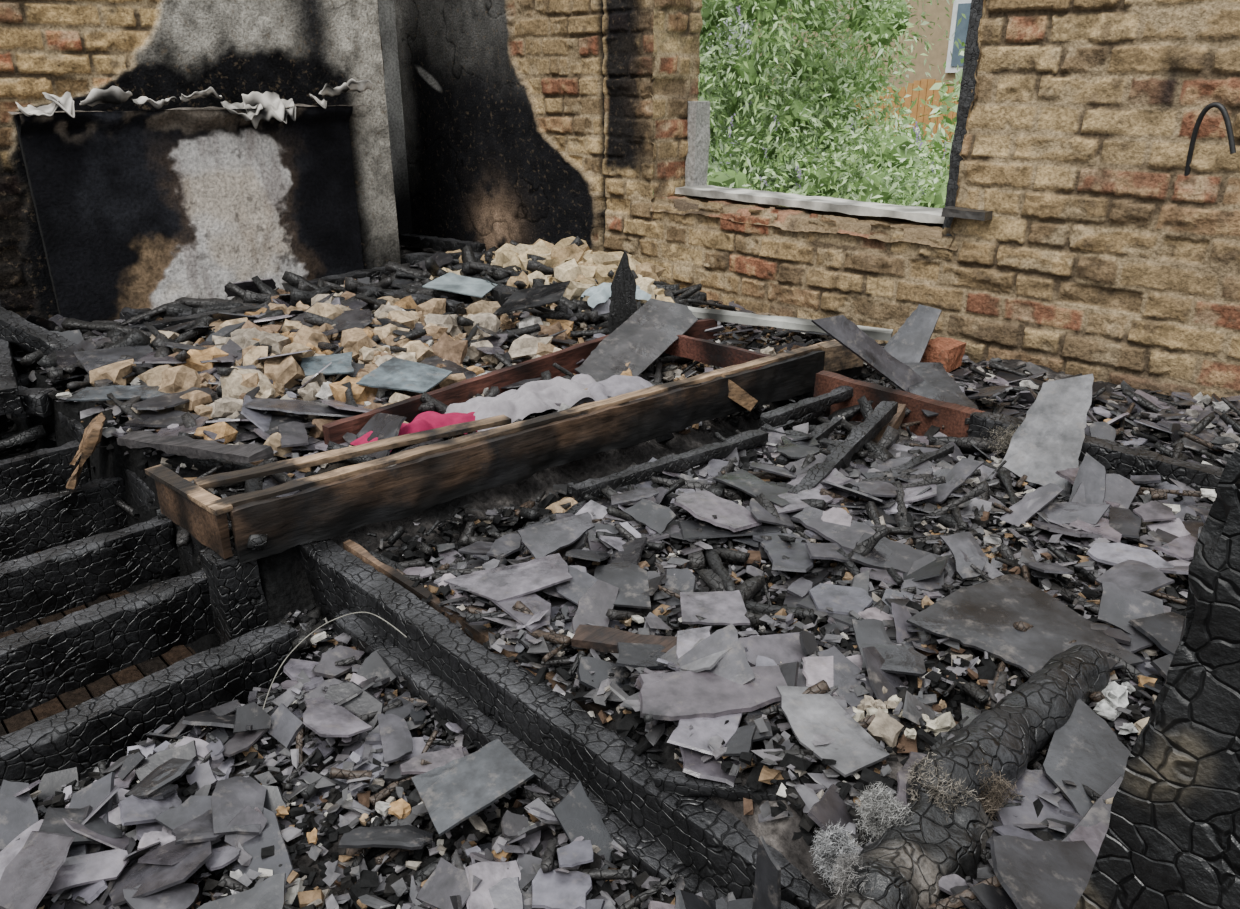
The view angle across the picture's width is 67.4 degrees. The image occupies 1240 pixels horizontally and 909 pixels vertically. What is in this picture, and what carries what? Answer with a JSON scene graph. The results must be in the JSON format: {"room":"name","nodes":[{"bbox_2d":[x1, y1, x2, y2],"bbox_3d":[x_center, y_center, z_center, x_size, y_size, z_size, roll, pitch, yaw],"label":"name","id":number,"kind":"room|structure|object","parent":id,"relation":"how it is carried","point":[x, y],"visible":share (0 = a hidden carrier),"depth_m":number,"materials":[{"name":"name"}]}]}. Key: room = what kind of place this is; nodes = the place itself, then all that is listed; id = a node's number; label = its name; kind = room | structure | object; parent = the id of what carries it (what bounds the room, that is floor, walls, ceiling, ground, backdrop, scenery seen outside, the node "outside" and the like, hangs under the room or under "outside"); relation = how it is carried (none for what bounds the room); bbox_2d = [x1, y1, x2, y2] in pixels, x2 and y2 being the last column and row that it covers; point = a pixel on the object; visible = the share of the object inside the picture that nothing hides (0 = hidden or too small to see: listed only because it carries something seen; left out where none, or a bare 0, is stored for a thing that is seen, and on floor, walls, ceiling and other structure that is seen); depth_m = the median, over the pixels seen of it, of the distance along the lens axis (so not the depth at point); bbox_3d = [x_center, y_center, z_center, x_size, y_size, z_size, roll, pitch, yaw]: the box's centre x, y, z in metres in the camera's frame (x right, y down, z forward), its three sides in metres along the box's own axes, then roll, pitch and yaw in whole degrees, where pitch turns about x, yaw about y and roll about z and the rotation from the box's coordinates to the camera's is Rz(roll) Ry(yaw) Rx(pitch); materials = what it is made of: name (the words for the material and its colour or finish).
{"room":"fire-damaged room","nodes":[
{"label":"fire-damaged room","id":0,"kind":"room"},
{"bbox_2d":[0,0,400,319],"bbox_3d":[-2.019,-1.110,2.881,2.910,2.300,0.043,-20,29,-40],"label":"wall","id":1,"kind":"structure","parent":0,"point":[157,50],"depth_m":3.24,"materials":[{"name":"paint"}]},
{"bbox_2d":[9,79,371,321],"bbox_3d":[-1.440,-0.877,3.439,1.261,0.951,0.144,-20,29,-40],"label":"fireplace","id":2,"kind":"object","parent":1,"relation":"attached to","point":[152,209],"visible":0.79,"depth_m":3.34,"materials":[{"name":"paint"}]},
{"bbox_2d":[378,0,412,242],"bbox_3d":[-1.227,-1.717,4.382,0.540,2.300,0.005,-20,29,-40],"label":"wall alcove","id":3,"kind":"structure","parent":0,"point":[387,19],"depth_m":4.54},
{"bbox_2d":[332,609,726,900],"bbox_3d":[-0.168,0.426,1.329,0.051,0.076,0.902,-20,29,-40],"label":"beam","id":4,"kind":"structure","parent":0,"point":[645,854],"depth_m":1.32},
{"bbox_2d":[0,243,1239,908],"bbox_3d":[-0.428,0.201,2.014,3.400,0.575,5.300,-20,29,-40],"label":"floor","id":5,"kind":"structure","parent":0,"point":[285,586],"depth_m":1.90,"materials":[{"name":"black soil"}]},
{"bbox_2d":[6,386,53,417],"bbox_3d":[-1.834,-0.159,2.505,0.647,0.084,0.070,3,22,7],"label":"charred timber","id":6,"kind":"object","parent":5,"relation":"on","point":[35,401],"visible":0.57,"depth_m":2.45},
{"bbox_2d":[0,440,90,504],"bbox_3d":[-1.813,0.199,1.929,0.049,0.120,1.303,20,29,40],"label":"joist","id":7,"kind":"object","parent":5,"relation":"on","point":[46,470],"visible":0.74,"depth_m":2.28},
{"bbox_2d":[0,477,127,562],"bbox_3d":[-1.604,0.280,1.730,0.050,0.119,1.302,20,29,40],"label":"joist","id":8,"kind":"object","parent":5,"relation":"on","point":[28,526],"visible":0.94,"depth_m":2.06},
{"bbox_2d":[66,416,104,489],"bbox_3d":[-1.185,-0.004,2.062,0.093,0.143,0.098,-7,23,-17],"label":"board","id":9,"kind":"object","parent":8,"relation":"on","point":[92,438],"visible":1,"depth_m":2.03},
{"bbox_2d":[0,516,179,632],"bbox_3d":[-1.396,0.361,1.529,0.053,0.120,1.303,20,29,40],"label":"joist","id":10,"kind":"object","parent":5,"relation":"on","point":[61,578],"visible":0.99,"depth_m":1.83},
{"bbox_2d":[0,550,195,736],"bbox_3d":[-1.479,0.536,1.731,1.298,0.014,1.604,-20,29,-40],"label":"timber laths","id":11,"kind":"object","parent":5,"relation":"on","point":[70,699],"visible":0.06,"depth_m":1.90,"materials":[{"name":"brown wood"}]},
{"bbox_2d":[0,570,216,720],"bbox_3d":[-1.202,0.441,1.344,0.055,0.119,1.304,20,29,40],"label":"joist","id":12,"kind":"object","parent":5,"relation":"on","point":[39,664],"visible":0.84,"depth_m":1.61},
{"bbox_2d":[58,412,200,573],"bbox_3d":[-1.087,0.114,2.136,0.052,0.175,1.188,-20,29,-40],"label":"joist","id":13,"kind":"object","parent":5,"relation":"on","point":[139,490],"depth_m":2.08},
{"bbox_2d":[0,622,300,807],"bbox_3d":[-1.013,0.518,1.167,0.054,0.120,1.304,20,29,40],"label":"joist","id":14,"kind":"object","parent":5,"relation":"on","point":[102,728],"visible":0.69,"depth_m":1.41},
{"bbox_2d":[198,540,268,705],"bbox_3d":[-0.686,0.323,1.696,0.080,0.335,0.079,-20,29,-40],"label":"wood block","id":15,"kind":"object","parent":5,"relation":"on","point":[239,606],"depth_m":1.64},
{"bbox_2d":[399,233,485,252],"bbox_3d":[-0.825,-0.968,4.276,0.060,0.094,0.707,-17,28,-36],"label":"charred timber","id":16,"kind":"object","parent":5,"relation":"on","point":[417,241],"visible":0.88,"depth_m":4.25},
{"bbox_2d":[145,318,863,564],"bbox_3d":[-0.125,-0.116,2.227,1.806,0.117,0.572,-20,29,-40],"label":"frame","id":17,"kind":"object","parent":5,"relation":"on","point":[337,502],"visible":0.91,"depth_m":1.92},
{"bbox_2d":[295,539,829,908],"bbox_3d":[-0.179,0.382,1.382,0.056,0.175,1.273,-21,30,-41],"label":"trimmer joist","id":18,"kind":"object","parent":5,"relation":"on","point":[708,839],"visible":0.63,"depth_m":1.25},
{"bbox_2d":[653,768,816,802],"bbox_3d":[0.135,0.394,1.089,0.199,0.048,0.025,8,23,20],"label":"stick","id":19,"kind":"object","parent":18,"relation":"on","point":[678,783],"visible":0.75,"depth_m":1.10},
{"bbox_2d":[0,236,1239,908],"bbox_3d":[-0.228,0.180,1.953,3.060,0.740,4.142,-20,29,-40],"label":"debris","id":20,"kind":"object","parent":5,"relation":"on","point":[1040,853],"visible":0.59,"depth_m":1.45,"materials":[{"name":"stone"}]},
{"bbox_2d":[0,300,23,415],"bbox_3d":[-1.807,-0.305,2.691,0.081,0.173,0.805,-14,26,-31],"label":"charred timber","id":21,"kind":"object","parent":20,"relation":"on","point":[10,402],"visible":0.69,"depth_m":2.43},
{"bbox_2d":[0,306,77,355],"bbox_3d":[-1.804,-0.390,2.681,0.602,0.289,0.069,6,23,14],"label":"charred timber","id":22,"kind":"object","parent":20,"relation":"on","point":[14,329],"visible":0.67,"depth_m":2.64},
{"bbox_2d":[39,807,121,844],"bbox_3d":[-0.676,0.465,1.167,0.088,0.043,0.069,-10,24,-22],"label":"roof slate","id":23,"kind":"structure","parent":20,"relation":"on","point":[53,822],"depth_m":1.17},
{"bbox_2d":[47,849,128,893],"bbox_3d":[-0.648,0.494,1.096,0.122,0.023,0.046,-9,24,-21],"label":"roof slate","id":24,"kind":"structure","parent":20,"relation":"on","point":[79,870],"depth_m":1.10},
{"bbox_2d":[73,345,153,384],"bbox_3d":[-1.335,-0.247,2.495,0.179,0.033,0.301,-17,27,-35],"label":"roof slate","id":25,"kind":"structure","parent":20,"relation":"on","point":[90,360],"depth_m":2.52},
{"bbox_2d":[66,385,169,400],"bbox_3d":[-1.183,-0.155,2.289,0.312,0.017,0.088,-2,22,-4],"label":"roof slate","id":26,"kind":"structure","parent":20,"relation":"on","point":[120,392],"depth_m":2.28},
{"bbox_2d":[125,758,193,798],"bbox_3d":[-0.613,0.433,1.244,0.042,0.010,0.086,6,23,14],"label":"roof slate","id":27,"kind":"structure","parent":20,"relation":"on","point":[173,769],"depth_m":1.24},
{"bbox_2d":[122,883,198,908],"bbox_3d":[-0.529,0.512,1.079,0.071,0.017,0.069,-20,29,-40],"label":"roof slate","id":28,"kind":"structure","parent":20,"relation":"on","point":[182,895],"depth_m":1.07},
{"bbox_2d":[109,841,212,906],"bbox_3d":[-0.551,0.497,1.111,0.125,0.042,0.092,-9,24,-20],"label":"roof slate","id":29,"kind":"structure","parent":20,"relation":"on","point":[153,878],"depth_m":1.10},
{"bbox_2d":[117,430,273,462],"bbox_3d":[-0.880,-0.017,1.902,0.425,0.062,0.063,12,25,27],"label":"board","id":30,"kind":"object","parent":20,"relation":"on","point":[182,445],"visible":1,"depth_m":1.87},
{"bbox_2d":[172,810,223,844],"bbox_3d":[-0.510,0.464,1.169,0.055,0.038,0.112,8,23,19],"label":"roof slate","id":31,"kind":"structure","parent":20,"relation":"on","point":[199,829],"depth_m":1.14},
{"bbox_2d":[124,303,275,331],"bbox_3d":[-1.310,-0.420,2.945,0.466,0.073,0.058,-13,25,-29],"label":"charred timber","id":32,"kind":"object","parent":20,"relation":"on","point":[158,324],"visible":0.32,"depth_m":2.90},
{"bbox_2d":[211,776,265,834],"bbox_3d":[-0.493,0.451,1.197,0.064,0.020,0.111,-5,23,-13],"label":"roof slate","id":33,"kind":"structure","parent":20,"relation":"on","point":[231,795],"depth_m":1.20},
{"bbox_2d":[197,873,285,908],"bbox_3d":[-0.434,0.522,1.019,0.139,0.045,0.078,-9,24,-21],"label":"roof slate","id":34,"kind":"structure","parent":20,"relation":"on","point":[270,893],"depth_m":1.04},
{"bbox_2d":[301,352,353,376],"bbox_3d":[-0.746,-0.230,2.371,0.129,0.023,0.127,-6,23,-15],"label":"roof slate","id":35,"kind":"structure","parent":20,"relation":"on","point":[341,363],"depth_m":2.36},
{"bbox_2d":[303,696,371,736],"bbox_3d":[-0.423,0.384,1.357,0.075,0.021,0.118,-20,29,-40],"label":"roof slate","id":36,"kind":"structure","parent":20,"relation":"on","point":[326,719],"depth_m":1.35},
{"bbox_2d":[309,266,391,284],"bbox_3d":[-1.103,-0.686,3.713,0.070,0.076,0.483,20,29,40],"label":"charred timber","id":37,"kind":"object","parent":20,"relation":"on","point":[338,279],"visible":0.3,"depth_m":3.73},
{"bbox_2d":[338,825,432,849],"bbox_3d":[-0.286,0.470,1.147,0.110,0.020,0.047,-1,22,-3],"label":"roof slate","id":38,"kind":"structure","parent":20,"relation":"on","point":[408,837],"depth_m":1.14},
{"bbox_2d":[377,713,412,763],"bbox_3d":[-0.324,0.406,1.344,0.043,0.011,0.118,-7,23,-17],"label":"roof slate","id":39,"kind":"structure","parent":20,"relation":"on","point":[395,735],"depth_m":1.33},
{"bbox_2d":[356,357,452,392],"bbox_3d":[-0.521,-0.191,2.260,0.175,0.034,0.170,8,23,18],"label":"roof slate","id":40,"kind":"structure","parent":20,"relation":"on","point":[395,373],"depth_m":2.26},
{"bbox_2d":[357,286,464,314],"bbox_3d":[-0.707,-0.517,3.122,0.462,0.047,0.048,14,26,31],"label":"charred timber","id":41,"kind":"object","parent":20,"relation":"on","point":[454,306],"visible":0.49,"depth_m":3.09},
{"bbox_2d":[350,411,477,451],"bbox_3d":[-0.436,-0.052,2.044,0.319,0.076,0.126,-17,28,-36],"label":"cloth","id":42,"kind":"object","parent":20,"relation":"on","point":[427,420],"visible":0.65,"depth_m":2.04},
{"bbox_2d":[422,272,497,297],"bbox_3d":[-0.550,-0.596,3.258,0.233,0.045,0.157,8,23,19],"label":"slate tile","id":43,"kind":"object","parent":20,"relation":"on","point":[450,282],"visible":1,"depth_m":3.24,"materials":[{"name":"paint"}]},
{"bbox_2d":[411,739,534,835],"bbox_3d":[-0.187,0.423,1.199,0.139,0.019,0.114,-12,25,-28],"label":"roof slate","id":44,"kind":"structure","parent":20,"relation":"on","point":[451,793],"depth_m":1.20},
{"bbox_2d":[451,265,513,305],"bbox_3d":[-0.506,-0.621,3.399,0.055,0.059,0.636,-10,24,-23],"label":"charred timber","id":45,"kind":"object","parent":20,"relation":"on","point":[500,294],"visible":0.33,"depth_m":3.21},
{"bbox_2d":[444,553,572,601],"bbox_3d":[-0.177,0.204,1.506,0.197,0.019,0.104,-9,24,-21],"label":"roof slate","id":46,"kind":"structure","parent":20,"relation":"on","point":[503,583],"depth_m":1.50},
{"bbox_2d":[343,539,682,767],"bbox_3d":[-0.112,0.332,1.349,0.037,0.066,1.100,-20,29,-40],"label":"batten","id":47,"kind":"object","parent":20,"relation":"on","point":[480,632],"depth_m":1.50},
{"bbox_2d":[445,374,595,432],"bbox_3d":[-0.216,-0.132,2.236,0.453,0.081,0.198,-20,29,-40],"label":"cloth","id":48,"kind":"object","parent":20,"relation":"on","point":[539,396],"visible":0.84,"depth_m":2.19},
{"bbox_2d":[493,280,569,315],"bbox_3d":[-0.273,-0.490,2.911,0.217,0.082,0.204,3,22,8],"label":"roof slate","id":49,"kind":"structure","parent":20,"relation":"on","point":[542,295],"depth_m":2.89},
{"bbox_2d":[518,512,594,558],"bbox_3d":[-0.112,0.138,1.636,0.160,0.024,0.090,-20,29,-40],"label":"roof slate","id":50,"kind":"structure","parent":20,"relation":"on","point":[542,540],"depth_m":1.62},
{"bbox_2d":[565,548,610,561],"bbox_3d":[-0.055,0.171,1.586,0.069,0.041,0.094,5,23,13],"label":"roof slate","id":51,"kind":"structure","parent":20,"relation":"on","point":[593,555],"depth_m":1.57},
{"bbox_2d":[551,375,652,409],"bbox_3d":[-0.035,-0.151,2.333,0.312,0.078,0.183,-7,23,-18],"label":"cloth","id":52,"kind":"object","parent":20,"relation":"on","point":[616,385],"visible":0.48,"depth_m":2.31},
{"bbox_2d":[580,282,650,307],"bbox_3d":[-0.019,-0.536,3.084,0.227,0.071,0.159,-11,24,-25],"label":"cloth","id":53,"kind":"object","parent":20,"relation":"on","point":[601,293],"visible":0.54,"depth_m":3.05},
{"bbox_2d":[594,561,650,608],"bbox_3d":[0.002,0.211,1.501,0.094,0.017,0.134,0,22,1],"label":"roof slate","id":54,"kind":"structure","parent":20,"relation":"on","point":[631,580],"depth_m":1.50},
{"bbox_2d":[608,250,637,334],"bbox_3d":[0.014,-0.480,2.860,0.113,0.297,0.028,1,22,2],"label":"shard","id":55,"kind":"object","parent":20,"relation":"on","point":[623,304],"visible":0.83,"depth_m":2.84},
{"bbox_2d":[571,624,676,652],"bbox_3d":[0.013,0.270,1.332,0.163,0.019,0.043,6,23,15],"label":"batten","id":56,"kind":"object","parent":20,"relation":"on","point":[598,638],"visible":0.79,"depth_m":1.33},
{"bbox_2d":[611,487,658,506],"bbox_3d":[0.032,0.080,1.784,0.123,0.008,0.045,-13,25,-29],"label":"roof slate","id":57,"kind":"structure","parent":20,"relation":"on","point":[632,496],"depth_m":1.78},
{"bbox_2d":[574,298,697,381],"bbox_3d":[0.052,-0.313,2.590,0.164,0.145,0.517,12,25,28],"label":"roof slate","id":58,"kind":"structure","parent":20,"relation":"on","point":[655,326],"depth_m":2.58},
{"bbox_2d":[623,499,675,534],"bbox_3d":[0.059,0.111,1.706,0.059,0.029,0.098,-20,29,-40],"label":"roof slate","id":59,"kind":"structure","parent":20,"relation":"on","point":[657,517],"depth_m":1.70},
{"bbox_2d":[571,429,768,502],"bbox_3d":[0.116,0.016,1.952,0.505,0.042,0.107,-20,29,-40],"label":"stick","id":60,"kind":"object","parent":20,"relation":"on","point":[748,440],"depth_m":1.93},
{"bbox_2d":[660,639,731,672],"bbox_3d":[0.102,0.271,1.262,0.068,0.044,0.093,-20,29,-40],"label":"roof slate","id":61,"kind":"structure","parent":20,"relation":"on","point":[708,662],"depth_m":1.24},
{"bbox_2d":[515,378,884,531],"bbox_3d":[0.227,0.025,2.169,1.334,0.133,0.059,-20,29,-40],"label":"charred joist","id":62,"kind":"object","parent":20,"relation":"on","point":[825,412],"visible":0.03,"depth_m":2.31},
{"bbox_2d":[680,590,749,625],"bbox_3d":[0.138,0.231,1.397,0.099,0.008,0.093,-1,22,-3],"label":"roof slate","id":63,"kind":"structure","parent":20,"relation":"on","point":[719,607],"depth_m":1.39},
{"bbox_2d":[677,624,754,684],"bbox_3d":[0.124,0.281,1.231,0.088,0.072,0.085,-6,23,-14],"label":"roof slate","id":64,"kind":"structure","parent":20,"relation":"on","point":[734,666],"depth_m":1.24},
{"bbox_2d":[752,836,780,908],"bbox_3d":[0.149,0.472,0.927,0.018,0.173,0.066,-12,25,-27],"label":"roof slate","id":65,"kind":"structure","parent":20,"relation":"on","point":[767,886],"depth_m":0.92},
{"bbox_2d":[749,498,794,528],"bbox_3d":[0.279,0.109,1.725,0.079,0.026,0.084,0,22,0],"label":"roof slate","id":66,"kind":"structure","parent":20,"relation":"on","point":[758,512],"depth_m":1.70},
{"bbox_2d":[755,483,790,507],"bbox_3d":[0.304,0.076,1.804,0.085,0.013,0.112,-15,26,-33],"label":"roof slate","id":67,"kind":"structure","parent":20,"relation":"on","point":[772,493],"depth_m":1.79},
{"bbox_2d":[713,469,773,497],"bbox_3d":[0.254,0.057,1.847,0.085,0.013,0.111,-20,29,-40],"label":"roof slate","id":68,"kind":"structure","parent":67,"relation":"on","point":[742,480],"depth_m":1.84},
{"bbox_2d":[688,306,892,340],"bbox_3d":[0.476,-0.406,2.839,0.691,0.038,0.065,9,24,20],"label":"plank","id":69,"kind":"object","parent":20,"relation":"on","point":[720,315],"visible":0.59,"depth_m":2.83,"materials":[{"name":"paint"}]},
{"bbox_2d":[777,443,819,458],"bbox_3d":[0.384,-0.010,1.999,0.093,0.012,0.091,-11,25,-26],"label":"roof slate","id":70,"kind":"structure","parent":20,"relation":"on","point":[790,450],"depth_m":1.99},
{"bbox_2d":[773,488,832,513],"bbox_3d":[0.342,0.088,1.771,0.126,0.010,0.071,-7,23,-17],"label":"roof slate","id":71,"kind":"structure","parent":20,"relation":"on","point":[796,504],"depth_m":1.77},
{"bbox_2d":[759,385,852,426],"bbox_3d":[0.473,-0.123,2.275,0.364,0.043,0.060,-20,29,-40],"label":"stick","id":72,"kind":"object","parent":20,"relation":"on","point":[779,416],"depth_m":2.24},
{"bbox_2d":[775,417,842,465],"bbox_3d":[0.426,-0.028,2.078,0.034,0.044,0.276,16,27,34],"label":"stick","id":73,"kind":"object","parent":20,"relation":"on","point":[823,430],"visible":0.61,"depth_m":2.10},
{"bbox_2d":[776,686,889,776],"bbox_3d":[0.245,0.328,1.131,0.079,0.014,0.165,-9,24,-21],"label":"roof slate","id":74,"kind":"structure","parent":20,"relation":"on","point":[807,715],"depth_m":1.12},
{"bbox_2d":[788,401,897,493],"bbox_3d":[0.479,-0.009,1.961,0.044,0.096,0.475,15,27,33],"label":"stick","id":75,"kind":"object","parent":20,"relation":"on","point":[841,455],"visible":0.84,"depth_m":1.96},
{"bbox_2d":[852,619,891,651],"bbox_3d":[0.350,0.261,1.279,0.048,0.027,0.090,0,22,1],"label":"roof slate","id":76,"kind":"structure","parent":20,"relation":"on","point":[866,631],"depth_m":1.29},
{"bbox_2d":[857,481,896,496],"bbox_3d":[0.499,0.066,1.803,0.075,0.016,0.096,7,23,16],"label":"roof slate","id":77,"kind":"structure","parent":20,"relation":"on","point":[872,488],"depth_m":1.79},
{"bbox_2d":[859,644,926,676],"bbox_3d":[0.364,0.272,1.237,0.088,0.009,0.062,5,23,13],"label":"roof slate","id":78,"kind":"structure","parent":20,"relation":"on","point":[899,659],"depth_m":1.23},
{"bbox_2d":[813,370,984,437],"bbox_3d":[0.675,-0.097,2.287,0.041,0.128,0.454,-20,30,-41],"label":"joist","id":79,"kind":"object","parent":20,"relation":"on","point":[952,416],"visible":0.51,"depth_m":2.24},
{"bbox_2d":[815,795,993,908],"bbox_3d":[0.272,0.444,0.927,0.105,0.124,0.323,19,29,39],"label":"log","id":80,"kind":"object","parent":20,"relation":"on","point":[908,863],"visible":0.87,"depth_m":0.92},
{"bbox_2d":[884,304,941,362],"bbox_3d":[0.793,-0.323,2.558,0.135,0.158,0.130,-20,29,-40],"label":"roof slate","id":81,"kind":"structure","parent":20,"relation":"on","point":[910,342],"depth_m":2.55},
{"bbox_2d":[885,444,953,473],"bbox_3d":[0.620,0.022,1.938,0.207,0.051,0.030,-13,26,-30],"label":"stick","id":82,"kind":"object","parent":20,"relation":"on","point":[947,449],"visible":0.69,"depth_m":1.94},
{"bbox_2d":[904,484,936,502],"bbox_3d":[0.569,0.076,1.787,0.080,0.037,0.067,9,24,21],"label":"roof slate","id":83,"kind":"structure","parent":20,"relation":"on","point":[910,496],"depth_m":1.77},
{"bbox_2d":[904,362,978,416],"bbox_3d":[0.774,-0.167,2.307,0.132,0.053,0.294,-1,22,-2],"label":"roof slate","id":84,"kind":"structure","parent":20,"relation":"on","point":[937,384],"depth_m":2.30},
{"bbox_2d":[811,315,923,391],"bbox_3d":[0.617,-0.241,2.305,0.305,0.205,0.047,1,22,3],"label":"roof slate","id":85,"kind":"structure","parent":84,"relation":"on","point":[843,330],"depth_m":2.29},
{"bbox_2d":[921,337,965,372],"bbox_3d":[0.899,-0.278,2.591,0.111,0.076,0.088,-20,29,-40],"label":"brick","id":86,"kind":"object","parent":20,"relation":"on","point":[950,352],"visible":0.7,"depth_m":2.56,"materials":[{"name":"brick"}]},
{"bbox_2d":[920,457,983,502],"bbox_3d":[0.648,0.054,1.812,0.159,0.056,0.046,-20,29,-40],"label":"roof slate","id":87,"kind":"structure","parent":20,"relation":"on","point":[957,476],"depth_m":1.81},
{"bbox_2d":[940,532,985,579],"bbox_3d":[0.568,0.165,1.523,0.055,0.037,0.099,-2,22,-4],"label":"roof slate","id":88,"kind":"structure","parent":20,"relation":"on","point":[966,551],"depth_m":1.52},
{"bbox_2d":[906,645,1109,805],"bbox_3d":[0.480,0.331,1.115,0.402,0.088,0.082,-18,28,-37],"label":"log","id":89,"kind":"object","parent":20,"relation":"on","point":[1011,735],"visible":0.87,"depth_m":1.07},
{"bbox_2d":[906,574,1143,674],"bbox_3d":[0.582,0.243,1.307,0.220,0.025,0.270,-20,29,-40],"label":"roof slate","id":90,"kind":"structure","parent":20,"relation":"on","point":[982,617],"depth_m":1.31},
{"bbox_2d":[1000,483,1063,527],"bbox_3d":[0.756,0.091,1.714,0.098,0.072,0.044,-6,23,-15],"label":"roof slate","id":91,"kind":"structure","parent":20,"relation":"on","point":[1033,502],"depth_m":1.71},
{"bbox_2d":[1001,374,1093,495],"bbox_3d":[0.915,-0.052,1.933,0.250,0.190,0.160,-20,29,-40],"label":"roof slate","id":92,"kind":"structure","parent":20,"relation":"on","point":[1050,438],"depth_m":1.93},
{"bbox_2d":[1038,502,1109,524],"bbox_3d":[0.817,0.107,1.677,0.110,0.046,0.055,12,25,28],"label":"roof slate","id":93,"kind":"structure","parent":20,"relation":"on","point":[1062,512],"depth_m":1.67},
{"bbox_2d":[1042,699,1129,816],"bbox_3d":[0.537,0.347,1.066,0.171,0.042,0.116,-20,29,-40],"label":"roof slate","id":94,"kind":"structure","parent":20,"relation":"on","point":[1085,750],"depth_m":1.06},
{"bbox_2d":[1069,452,1105,516],"bbox_3d":[0.867,0.076,1.733,0.067,0.114,0.163,7,23,18],"label":"roof slate","id":95,"kind":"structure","parent":20,"relation":"on","point":[1093,473],"depth_m":1.75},
{"bbox_2d":[1097,582,1163,634],"bbox_3d":[0.724,0.223,1.314,0.086,0.046,0.078,10,24,24],"label":"roof slate","id":96,"kind":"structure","parent":20,"relation":"on","point":[1119,605],"depth_m":1.32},
{"bbox_2d":[1096,560,1174,592],"bbox_3d":[0.783,0.189,1.422,0.081,0.034,0.090,-5,22,-11],"label":"roof slate","id":97,"kind":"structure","parent":20,"relation":"on","point":[1130,574],"depth_m":1.42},
{"bbox_2d":[1075,443,1239,908],"bbox_3d":[0.400,0.089,0.533,0.158,1.083,0.174,-20,29,-40],"label":"post","id":98,"kind":"object","parent":20,"relation":"on","point":[1171,840],"visible":1,"depth_m":0.55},
{"bbox_2d":[810,424,1022,897],"bbox_3d":[0.567,0.201,1.444,0.196,0.116,1.430,11,24,25],"label":"clump","id":99,"kind":"object","parent":5,"relation":"on","point":[872,816],"visible":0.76,"depth_m":0.98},
{"bbox_2d":[968,412,1223,502],"bbox_3d":[1.251,0.133,1.741,1.245,0.148,0.060,21,30,41],"label":"joist","id":100,"kind":"object","parent":5,"relation":"on","point":[1125,461],"visible":0.23,"depth_m":1.90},
{"bbox_2d":[394,0,1239,400],"bbox_3d":[0.618,-1.004,2.619,0.552,2.300,5.303,-20,29,-40],"label":"wall","id":101,"kind":"structure","parent":0,"point":[526,122],"depth_m":2.66,"materials":[{"name":"brick"}]},
{"bbox_2d":[650,0,702,218],"bbox_3d":[0.211,-1.610,3.385,0.252,1.450,0.032,-20,29,-40],"label":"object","id":102,"kind":"structure","parent":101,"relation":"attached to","point":[677,25],"depth_m":3.48,"materials":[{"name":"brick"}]},
{"bbox_2d":[650,195,957,249],"bbox_3d":[0.642,-0.822,3.226,0.266,0.057,1.260,-20,29,-40],"label":"ledge","id":103,"kind":"object","parent":101,"relation":"attached to","point":[789,218],"visible":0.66,"depth_m":3.12,"materials":[{"name":"brick"}]},
{"bbox_2d":[675,0,986,235],"bbox_3d":[0.660,-1.461,2.963,0.264,1.353,1.251,-20,29,-40],"label":"window frame","id":104,"kind":"structure","parent":103,"relation":"on","point":[851,207],"depth_m":2.96,"materials":[{"name":"paint"}]},
{"bbox_2d":[685,101,709,185],"bbox_3d":[0.301,-1.196,3.601,0.086,0.323,0.053,-20,29,-40],"label":"stone block","id":105,"kind":"object","parent":104,"relation":"on","point":[698,118],"visible":0.94,"depth_m":3.58,"materials":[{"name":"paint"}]},
{"bbox_2d":[941,206,992,220],"bbox_3d":[1.003,-0.693,2.672,0.073,0.028,0.132,-20,29,-40],"label":"window sill","id":106,"kind":"structure","parent":101,"relation":"attached to","point":[949,211],"depth_m":2.65,"materials":[{"name":"stone"}]},
{"bbox_2d":[1184,102,1235,175],"bbox_3d":[1.401,-0.739,2.191,0.061,0.172,0.112,-20,29,-40],"label":"wall hook","id":107,"kind":"object","parent":101,"relation":"attached to","point":[1221,107],"depth_m":2.17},
{"bbox_2d":[754,0,960,189],"bbox_3d":[7.348,-7.469,18.487,5.000,6.800,8.000,-20,29,-40],"label":"brick wall","id":108,"kind":"structure","parent":0,"point":[935,57],"depth_m":16.72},
{"bbox_2d":[945,0,970,72],"bbox_3d":[6.157,-7.219,15.998,0.090,1.200,1.000,-20,29,-40],"label":"window","id":109,"kind":"structure","parent":108,"relation":"in","point":[949,69],"depth_m":16.29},
{"bbox_2d":[951,3,970,66],"bbox_3d":[5.965,-7.266,16.116,0.030,1.000,0.350,-20,29,-40],"label":"window glass","id":110,"kind":"structure","parent":108,"relation":"in","point":[961,30],"depth_m":16.12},
{"bbox_3d":[4.925,-2.398,15.013,21.600,0.082,22.000,-20,29,-40],"label":"ground","id":111,"kind":"structure","parent":0,"visible":0},
{"bbox_2d":[653,0,965,207],"bbox_3d":[0.634,-2.248,6.916,3.551,3.925,6.311,-20,29,-40],"label":"bush","id":112,"kind":"object","parent":111,"relation":"on","point":[863,167],"visible":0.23,"depth_m":5.58,"materials":[{"name":"green plant"}]},
{"bbox_2d":[705,21,964,197],"bbox_3d":[2.873,-4.840,14.505,4.399,5.436,13.897,-20,29,-40],"label":"hedge","id":113,"kind":"object","parent":111,"relation":"on","point":[944,110],"visible":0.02,"depth_m":12.54,"materials":[{"name":"green plant"}]},
{"bbox_2d":[853,79,957,169],"bbox_3d":[5.662,-4.451,15.558,0.030,3.398,5.190,-20,29,-40],"label":"fence","id":114,"kind":"object","parent":111,"relation":"on","point":[919,109],"visible":0.03,"depth_m":15.63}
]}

